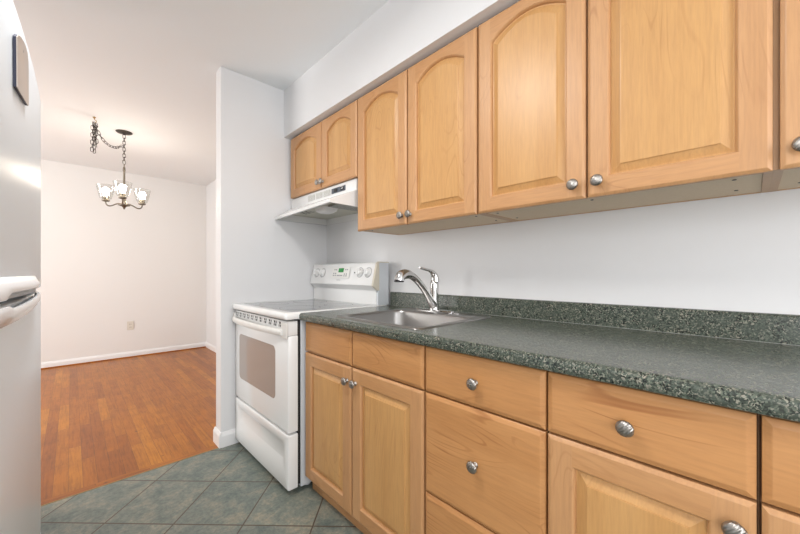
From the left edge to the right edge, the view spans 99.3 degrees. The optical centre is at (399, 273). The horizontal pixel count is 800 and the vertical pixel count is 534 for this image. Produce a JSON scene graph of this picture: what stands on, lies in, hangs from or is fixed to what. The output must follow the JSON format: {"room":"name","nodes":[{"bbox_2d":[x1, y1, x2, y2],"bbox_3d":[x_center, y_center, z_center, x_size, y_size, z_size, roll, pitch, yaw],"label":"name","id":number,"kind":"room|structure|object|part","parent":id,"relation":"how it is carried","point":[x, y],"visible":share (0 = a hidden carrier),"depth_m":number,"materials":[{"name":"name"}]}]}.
{"room":"kitchen","nodes":[
{"label":"kitchen","id":0,"kind":"room"},
{"bbox_2d":[36,159,205,362],"bbox_3d":[-4.500,-0.081,3.704,4.268,2.490,0.120,0,0,-44],"label":"wall","id":1,"kind":"structure","parent":0,"point":[104,268],"depth_m":4.42,"materials":[{"name":"white paint"}]},
{"bbox_2d":[41,342,205,367],"bbox_3d":[-4.454,1.076,3.656,4.268,0.075,0.013,0,0,-44],"label":"baseboard","id":2,"kind":"structure","parent":1,"relation":"attached to","point":[202,344],"depth_m":4.42,"materials":[{"name":"white paint"}]},
{"bbox_2d":[41,346,205,368],"bbox_3d":[-4.450,1.107,3.642,4.254,0.013,0.012,0,0,-44],"label":"trim","id":3,"kind":"structure","parent":1,"relation":"attached to","point":[204,346],"depth_m":4.41,"materials":[{"name":"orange wood"}]},
{"bbox_2d":[127,321,133,329],"bbox_3d":[-3.571,0.695,4.510,0.070,0.114,0.009,0,0,-44],"label":"wall outlet","id":4,"kind":"object","parent":1,"relation":"attached to","point":[130,324],"visible":1,"depth_m":4.51,"materials":[{"name":"beige plastic"}]},
{"bbox_2d":[41,347,215,500],"bbox_3d":[-3.306,1.139,2.467,4.268,0.051,3.318,0,0,-44],"label":"floor","id":5,"kind":"structure","parent":0,"point":[101,421],"depth_m":2.64,"materials":[{"name":"orange wood"}]},
{"bbox_2d":[13,0,388,185],"bbox_3d":[-1.764,-1.365,0.869,4.468,0.080,8.000,0,0,-44],"label":"ceiling","id":6,"kind":"structure","parent":0,"point":[147,69],"depth_m":2.12,"materials":[{"name":"paint"}]},
{"bbox_2d":[90,117,150,208],"bbox_3d":[-2.565,-0.962,3.147,0.454,0.726,0.408,0,0,-44],"label":"chandelier","id":7,"kind":"object","parent":6,"relation":"hanging from","point":[122,187],"visible":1,"depth_m":3.15,"materials":[{"name":"white glass"}]},
{"bbox_3d":[-2.586,-1.151,2.880,0.058,0.273,0.026,0,0,-1],"label":"spare chain","id":8,"kind":"part","parent":7,"relation":"part of","materials":[{"name":"brown metal"}]},
{"bbox_2d":[101,195,109,201],"bbox_3d":[-2.738,-0.695,3.167,0.061,0.055,0.061,0,0,-44],"label":"socket","id":9,"kind":"object","parent":7,"relation":"attached to","point":[105,198],"depth_m":3.15,"materials":[{"name":"brown metal"}]},
{"bbox_3d":[-2.738,-0.762,3.167,0.055,0.078,0.055,0,0,-44],"label":"bulb","id":10,"kind":"part","parent":7,"relation":"part of","materials":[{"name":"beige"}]},
{"bbox_3d":[-2.582,-1.202,3.022,0.027,0.153,0.303,0,0,1],"label":"swag chain","id":11,"kind":"part","parent":7,"relation":"part of","materials":[{"name":"brown metal"}]},
{"bbox_2d":[118,193,126,198],"bbox_3d":[-2.491,-0.695,3.057,0.061,0.055,0.061,0,0,-44],"label":"socket","id":12,"kind":"object","parent":7,"relation":"attached to","point":[122,195],"depth_m":3.04,"materials":[{"name":"brown metal"}]},
{"bbox_3d":[-2.491,-0.762,3.057,0.055,0.078,0.055,0,0,-44],"label":"bulb","id":13,"kind":"part","parent":7,"relation":"part of","materials":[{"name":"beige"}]},
{"bbox_3d":[-2.581,-0.813,3.186,0.089,0.427,0.089,0,0,-44],"label":"stem","id":14,"kind":"part","parent":7,"relation":"part of","materials":[{"name":"grey metal"}]},
{"bbox_3d":[-2.581,-1.163,3.186,0.020,0.284,0.020,0,0,-10],"label":"chain","id":15,"kind":"part","parent":7,"relation":"part of","materials":[{"name":"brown metal"}]},
{"bbox_2d":[138,199,145,204],"bbox_3d":[-2.525,-0.695,3.333,0.061,0.055,0.061,0,0,-44],"label":"socket","id":16,"kind":"object","parent":7,"relation":"attached to","point":[141,202],"depth_m":3.32,"materials":[{"name":"brown metal"}]},
{"bbox_3d":[-2.525,-0.762,3.333,0.055,0.078,0.055,0,0,-44],"label":"bulb","id":17,"kind":"part","parent":7,"relation":"part of","materials":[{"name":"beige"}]},
{"bbox_2d":[41,442,363,533],"bbox_3d":[0.108,1.139,0.319,2.338,0.050,4.408,0,0,-44],"label":"floor","id":18,"kind":"structure","parent":0,"point":[226,490],"depth_m":1.63,"materials":[{"name":"grey tile"}]},
{"bbox_2d":[0,0,40,533],"bbox_3d":[-1.191,0.264,0.588,0.782,1.702,0.900,0,0,-44],"label":"refrigerator","id":19,"kind":"object","parent":18,"relation":"on","point":[20,124],"visible":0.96,"depth_m":0.76,"materials":[{"name":"white metal"}]},
{"bbox_3d":[-0.843,0.027,0.757,0.035,0.041,0.659,0,0,-40],"label":"handle","id":20,"kind":"part","parent":19,"relation":"part of","materials":[{"name":"white plastic"}]},
{"bbox_3d":[-0.952,0.542,0.818,0.086,0.963,0.900,0,0,-44],"label":"fresh food door","id":21,"kind":"part","parent":19,"relation":"part of","materials":[{"name":"white metal"}]},
{"bbox_3d":[-0.828,0.077,0.744,0.038,0.050,0.619,0,0,-40],"label":"handle","id":22,"kind":"part","parent":19,"relation":"part of","materials":[{"name":"white plastic"}]},
{"bbox_3d":[-0.952,-0.269,0.818,0.086,0.633,0.900,0,0,-44],"label":"freezer door","id":23,"kind":"part","parent":19,"relation":"part of","materials":[{"name":"white metal"}]},
{"bbox_2d":[13,34,28,105],"bbox_3d":[-0.857,-0.463,0.770,0.007,0.139,0.152,0,0,-41],"label":"plate","id":24,"kind":"object","parent":19,"relation":"attached to","point":[20,55],"visible":1,"depth_m":0.75,"materials":[{"name":"grey"}]},
{"bbox_2d":[232,261,388,490],"bbox_3d":[-0.586,0.521,2.169,0.721,1.187,0.768,0,0,-44],"label":"electric range","id":25,"kind":"object","parent":18,"relation":"on","point":[270,336],"visible":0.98,"depth_m":1.90,"materials":[{"name":"white metal"}]},
{"bbox_3d":[-0.829,0.285,1.934,0.046,0.078,0.752,0,0,-44],"label":"handle","id":26,"kind":"part","parent":25,"relation":"part of","materials":[{"name":"white plastic"}]},
{"bbox_3d":[-0.794,0.277,1.969,0.052,0.072,0.751,0,0,-44],"label":"vent panel","id":27,"kind":"part","parent":25,"relation":"part of","materials":[{"name":"white metal"}]},
{"bbox_3d":[-0.794,0.945,1.969,0.052,0.272,0.758,0,0,-44],"label":"storage drawer","id":28,"kind":"part","parent":25,"relation":"part of","materials":[{"name":"white metal"}]},
{"bbox_3d":[-0.794,0.555,1.969,0.052,0.482,0.758,0,0,-44],"label":"oven door","id":29,"kind":"part","parent":25,"relation":"part of","materials":[{"name":"white metal"}]},
{"bbox_2d":[232,299,384,319],"bbox_3d":[-0.582,0.213,2.174,0.678,0.034,0.768,0,0,-44],"label":"cooktop","id":30,"kind":"object","parent":25,"relation":"in","point":[287,309],"depth_m":2.03,"materials":[{"name":"grey"}]},
{"bbox_3d":[-0.403,-0.005,2.328,0.020,0.074,0.210,0,0,-44],"label":"control panel","id":31,"kind":"part","parent":25,"relation":"part of","materials":[{"name":"white plastic"}]},
{"bbox_3d":[-0.258,-0.006,2.172,0.032,0.057,0.058,0,0,-44],"label":"control knob","id":32,"kind":"part","parent":25,"relation":"part of","materials":[{"name":"white plastic"}]},
{"bbox_3d":[-0.201,-0.006,2.113,0.032,0.057,0.058,0,0,-44],"label":"control knob","id":33,"kind":"part","parent":25,"relation":"part of","materials":[{"name":"white plastic"}]},
{"bbox_3d":[-0.104,0.065,2.118,0.088,0.261,0.014,0,0,-44],"label":"panel","id":34,"kind":"part","parent":25,"relation":"part of","materials":[{"name":"grey metal"}]},
{"bbox_2d":[305,322,427,533],"bbox_3d":[0.009,0.677,1.640,0.640,0.874,0.813,0,0,-44],"label":"base cabinet","id":35,"kind":"object","parent":18,"relation":"on","point":[365,394],"visible":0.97,"depth_m":1.36,"materials":[{"name":"brown wood"}]},
{"bbox_3d":[-0.337,0.717,1.592,0.019,0.632,0.395,0,0,-44],"label":"door","id":36,"kind":"part","parent":35,"relation":"part of","materials":[{"name":"brown wood"}]},
{"bbox_3d":[-0.337,0.321,1.592,0.019,0.148,0.395,0,0,-44],"label":"false drawer","id":37,"kind":"part","parent":35,"relation":"part of","materials":[{"name":"brown wood"}]},
{"bbox_3d":[-0.233,0.461,1.450,0.028,0.035,0.035,0,0,-44],"label":"knob","id":38,"kind":"part","parent":35,"relation":"part of","materials":[{"name":"silver metal"}]},
{"bbox_3d":[-0.194,0.461,1.409,0.028,0.035,0.035,0,0,-44],"label":"knob","id":39,"kind":"part","parent":35,"relation":"part of","materials":[{"name":"silver metal"}]},
{"bbox_3d":[-0.055,0.321,1.299,0.019,0.148,0.406,0,0,-44],"label":"false drawer","id":40,"kind":"part","parent":35,"relation":"part of","materials":[{"name":"brown wood"}]},
{"bbox_3d":[-0.055,0.717,1.299,0.019,0.632,0.406,0,0,-44],"label":"door","id":41,"kind":"part","parent":35,"relation":"part of","materials":[{"name":"brown wood"}]},
{"bbox_2d":[426,346,549,533],"bbox_3d":[0.434,0.677,1.199,0.640,0.874,0.408,0,0,-44],"label":"base cabinet","id":42,"kind":"object","parent":18,"relation":"on","point":[487,431],"visible":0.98,"depth_m":0.98,"materials":[{"name":"brown wood"}]},
{"bbox_3d":[0.231,0.885,1.002,0.019,0.297,0.402,0,0,-44],"label":"drawer","id":43,"kind":"part","parent":42,"relation":"part of","materials":[{"name":"brown wood"}]},
{"bbox_3d":[0.213,0.562,0.987,0.028,0.035,0.035,0,0,-44],"label":"knob","id":44,"kind":"part","parent":42,"relation":"part of","materials":[{"name":"silver metal"}]},
{"bbox_3d":[0.213,0.322,0.987,0.028,0.035,0.035,0,0,-44],"label":"knob","id":45,"kind":"part","parent":42,"relation":"part of","materials":[{"name":"silver metal"}]},
{"bbox_3d":[0.231,0.321,1.002,0.019,0.148,0.402,0,0,-44],"label":"drawer","id":46,"kind":"part","parent":42,"relation":"part of","materials":[{"name":"brown wood"}]},
{"bbox_2d":[548,371,757,533],"bbox_3d":[0.704,0.677,0.920,0.640,0.874,0.364,0,0,-44],"label":"base cabinet","id":47,"kind":"object","parent":18,"relation":"on","point":[622,460],"visible":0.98,"depth_m":0.70,"materials":[{"name":"brown wood"}]},
{"bbox_3d":[0.476,0.326,0.715,0.028,0.035,0.035,0,0,-44],"label":"knob","id":48,"kind":"part","parent":47,"relation":"part of","materials":[{"name":"silver metal"}]},
{"bbox_3d":[0.500,0.717,0.724,0.019,0.632,0.360,0,0,-44],"label":"door","id":49,"kind":"part","parent":47,"relation":"part of","materials":[{"name":"brown wood"}]},
{"bbox_3d":[0.509,0.635,0.732,0.001,0.790,0.363,0,0,-44],"label":"frame","id":50,"kind":"part","parent":47,"relation":"part of","materials":[{"name":"brown wood"}]},
{"bbox_3d":[0.590,0.452,0.597,0.028,0.035,0.035,0,0,-44],"label":"knob","id":51,"kind":"part","parent":47,"relation":"part of","materials":[{"name":"silver metal"}]},
{"bbox_2d":[758,414,799,533],"bbox_3d":[1.105,0.677,0.504,0.640,0.874,0.790,0,0,-44],"label":"base cabinet","id":52,"kind":"object","parent":18,"relation":"on","point":[778,439],"visible":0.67,"depth_m":0.57,"materials":[{"name":"brown wood"}]},
{"bbox_2d":[299,292,799,421],"bbox_3d":[0.560,0.178,1.070,0.640,0.122,2.402,0,0,-44],"label":"countertop","id":53,"kind":"structure","parent":52,"relation":"on","point":[743,361],"depth_m":0.97,"materials":[{"name":"green laminate"}]},
{"bbox_2d":[336,308,490,329],"bbox_3d":[0.062,0.278,1.567,0.510,0.177,0.540,0,0,-44],"label":"sink","id":54,"kind":"object","parent":53,"relation":"in","point":[410,318],"visible":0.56,"depth_m":1.67,"materials":[{"name":"silver metal"}]},
{"bbox_2d":[394,267,454,313],"bbox_3d":[0.090,0.082,1.651,0.299,0.228,0.250,0,0,-44],"label":"faucet","id":55,"kind":"object","parent":53,"relation":"on","point":[431,297],"visible":1,"depth_m":1.69,"materials":[{"name":"silver metal"}]},
{"bbox_3d":[0.109,0.084,1.669,0.220,0.200,0.044,0,0,-44],"label":"spout","id":56,"kind":"part","parent":55,"relation":"part of","materials":[{"name":"silver metal"}]},
{"bbox_3d":[0.147,0.005,1.705,0.136,0.075,0.049,0,0,-44],"label":"lever handle","id":57,"kind":"part","parent":55,"relation":"part of","materials":[{"name":"silver metal"}]},
{"bbox_3d":[0.179,0.190,1.737,0.052,0.011,0.250,0,0,-44],"label":"plate","id":58,"kind":"part","parent":55,"relation":"part of","materials":[{"name":"silver metal"}]},
{"bbox_3d":[0.764,0.717,0.450,0.019,0.632,0.387,0,0,-44],"label":"door","id":59,"kind":"part","parent":52,"relation":"part of","materials":[{"name":"brown wood"}]},
{"bbox_2d":[216,67,326,431],"bbox_3d":[-0.897,-0.105,2.482,0.780,2.440,0.101,0,0,-44],"label":"wall partition","id":60,"kind":"structure","parent":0,"point":[260,257],"depth_m":2.30,"materials":[{"name":"white paint"}]},
{"bbox_2d":[41,445,217,505],"bbox_3d":[-2.137,1.139,1.256,4.268,0.051,0.049,0,0,-44],"label":"trim","id":61,"kind":"structure","parent":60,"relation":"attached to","point":[95,485],"depth_m":1.86,"materials":[{"name":"orange wood"}]},
{"bbox_2d":[213,426,221,448],"bbox_3d":[-1.183,1.065,2.206,0.014,0.095,0.129,0,0,-44],"label":"baseboard","id":62,"kind":"structure","parent":60,"relation":"attached to","point":[217,435],"depth_m":2.18,"materials":[{"name":"white paint"}]},
{"bbox_2d":[221,428,238,447],"bbox_3d":[-1.084,1.067,2.221,0.148,0.095,0.014,0,0,-44],"label":"baseboard","id":63,"kind":"structure","parent":60,"relation":"attached to","point":[228,437],"depth_m":2.20,"materials":[{"name":"white paint"}]},
{"bbox_2d":[284,0,519,139],"bbox_3d":[0.820,-1.156,1.006,0.360,0.339,4.408,0,0,-44],"label":"soffit","id":64,"kind":"structure","parent":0,"point":[400,34],"depth_m":1.71,"materials":[{"name":"white paint"}]},
{"bbox_2d":[206,180,799,346],"bbox_3d":[-0.192,-0.081,2.386,0.100,2.490,8.000,0,0,-44],"label":"wall","id":65,"kind":"structure","parent":0,"point":[741,253],"depth_m":1.28,"materials":[{"name":"white paint"}]},
{"bbox_2d":[206,342,215,352],"bbox_3d":[-1.787,1.076,3.957,0.013,0.075,3.257,0,0,-44],"label":"baseboard","id":66,"kind":"structure","parent":65,"relation":"attached to","point":[208,345],"depth_m":4.95,"materials":[{"name":"white paint"}]},
{"bbox_2d":[275,178,357,225],"bbox_3d":[-0.474,-0.460,2.255,0.475,0.161,0.792,0,0,-44],"label":"range hood","id":67,"kind":"object","parent":65,"relation":"attached to","point":[336,204],"visible":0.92,"depth_m":2.21,"materials":[{"name":"white metal"}]},
{"bbox_2d":[308,194,314,201],"bbox_3d":[-0.593,-0.507,2.290,0.001,0.036,0.087,0,0,-44],"label":"vent grille","id":68,"kind":"object","parent":67,"relation":"attached to","point":[311,197],"depth_m":2.29,"materials":[{"name":"white plastic"}]},
{"bbox_2d":[316,192,321,198],"bbox_3d":[-0.525,-0.507,2.218,0.001,0.030,0.074,0,0,-44],"label":"vent grille","id":69,"kind":"object","parent":67,"relation":"attached to","point":[318,194],"depth_m":2.22,"materials":[{"name":"white plastic"}]},
{"bbox_2d":[323,189,329,196],"bbox_3d":[-0.459,-0.507,2.151,0.001,0.036,0.080,0,0,-44],"label":"vent grille","id":70,"kind":"object","parent":67,"relation":"attached to","point":[326,192],"depth_m":2.15,"materials":[{"name":"white plastic"}]},
{"bbox_2d":[315,206,337,213],"bbox_3d":[-0.477,-0.410,2.223,0.110,0.032,0.130,0,0,-44],"label":"lamp","id":71,"kind":"object","parent":67,"relation":"attached to","point":[322,209],"depth_m":2.19,"materials":[{"name":"white"}]},
{"bbox_2d":[331,185,345,193],"bbox_3d":[-0.370,-0.507,2.059,0.002,0.032,0.149,0,0,-44],"label":"switch plate","id":72,"kind":"object","parent":67,"relation":"attached to","point":[337,189],"depth_m":2.06,"materials":[{"name":"grey"}]},
{"bbox_2d":[291,100,357,198],"bbox_3d":[-0.411,-0.761,2.285,0.352,0.436,0.805,0,0,-44],"label":"upper cabinet","id":73,"kind":"object","parent":65,"relation":"attached to","point":[325,155],"visible":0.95,"depth_m":2.12,"materials":[{"name":"brown wood"}]},
{"bbox_3d":[-0.640,-0.757,2.322,0.019,0.428,0.421,0,0,-44],"label":"door","id":74,"kind":"part","parent":73,"relation":"part of","materials":[{"name":"brown wood"}]},
{"bbox_3d":[-0.362,-0.757,2.034,0.019,0.428,0.368,0,0,-44],"label":"door","id":75,"kind":"part","parent":73,"relation":"part of","materials":[{"name":"brown wood"}]},
{"bbox_2d":[358,27,515,234],"bbox_3d":[0.139,-0.607,1.714,0.352,0.746,0.778,0,0,-44],"label":"upper cabinet","id":76,"kind":"object","parent":65,"relation":"attached to","point":[418,129],"visible":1,"depth_m":1.55,"materials":[{"name":"brown wood"}]},
{"bbox_3d":[-0.095,-0.603,1.758,0.019,0.738,0.385,0,0,-44],"label":"door","id":77,"kind":"part","parent":76,"relation":"part of","materials":[{"name":"brown wood"}]},
{"bbox_3d":[0.003,-0.278,1.623,0.028,0.035,0.035,0,0,-44],"label":"knob","id":78,"kind":"part","parent":76,"relation":"part of","materials":[{"name":"silver metal"}]},
{"bbox_3d":[0.042,-0.278,1.583,0.028,0.035,0.035,0,0,-44],"label":"knob","id":79,"kind":"part","parent":76,"relation":"part of","materials":[{"name":"silver metal"}]},
{"bbox_3d":[0.162,-0.245,1.736,0.276,0.012,0.744,0,0,-44],"label":"panel","id":80,"kind":"part","parent":76,"relation":"part of","materials":[{"name":"laminate"}]},
{"bbox_3d":[0.175,-0.603,1.478,0.019,0.738,0.381,0,0,-44],"label":"door","id":81,"kind":"part","parent":76,"relation":"part of","materials":[{"name":"brown wood"}]},
{"bbox_2d":[390,292,799,344],"bbox_3d":[0.784,0.158,1.286,0.020,0.084,2.402,0,0,-44],"label":"backsplash","id":82,"kind":"structure","parent":65,"relation":"attached to","point":[752,326],"depth_m":1.21,"materials":[{"name":"stone"}]},
{"bbox_2d":[478,0,773,220],"bbox_3d":[0.682,-0.607,1.152,0.352,0.746,0.782,0,0,-44],"label":"upper cabinet","id":83,"kind":"object","parent":65,"relation":"attached to","point":[585,106],"visible":1,"depth_m":1.00,"materials":[{"name":"brown wood"}]},
{"bbox_3d":[0.447,-0.603,1.196,0.019,0.738,0.386,0,0,-44],"label":"door","id":84,"kind":"part","parent":83,"relation":"part of","materials":[{"name":"brown wood"}]},
{"bbox_3d":[0.543,-0.278,1.063,0.028,0.035,0.035,0,0,-44],"label":"knob","id":85,"kind":"part","parent":83,"relation":"part of","materials":[{"name":"silver metal"}]},
{"bbox_3d":[0.590,-0.278,1.014,0.028,0.035,0.035,0,0,-44],"label":"knob","id":86,"kind":"part","parent":83,"relation":"part of","materials":[{"name":"silver metal"}]},
{"bbox_3d":[0.704,-0.245,1.173,0.276,0.012,0.750,0,0,-44],"label":"panel","id":87,"kind":"part","parent":83,"relation":"part of","materials":[{"name":"laminate"}]},
{"bbox_3d":[0.720,-0.603,0.914,0.019,0.738,0.384,0,0,-44],"label":"door","id":88,"kind":"part","parent":83,"relation":"part of","materials":[{"name":"brown wood"}]},
{"bbox_2d":[769,0,799,191],"bbox_3d":[1.236,-0.607,0.578,0.352,0.746,0.814,0,0,-44],"label":"upper cabinet","id":89,"kind":"object","parent":65,"relation":"attached to","point":[786,173],"visible":0.98,"depth_m":0.76,"materials":[{"name":"brown wood"}]},
{"bbox_3d":[1.259,-0.245,0.599,0.276,0.012,0.781,0,0,-44],"label":"panel","id":90,"kind":"part","parent":89,"relation":"part of","materials":[{"name":"laminate"}]},
{"bbox_3d":[0.998,-0.603,0.626,0.019,0.738,0.394,0,0,-44],"label":"door","id":91,"kind":"part","parent":89,"relation":"part of","materials":[{"name":"brown wood"}]},
{"bbox_3d":[0.867,-0.278,0.728,0.028,0.035,0.035,0,0,-44],"label":"knob","id":92,"kind":"part","parent":89,"relation":"part of","materials":[{"name":"silver metal"}]}
]}

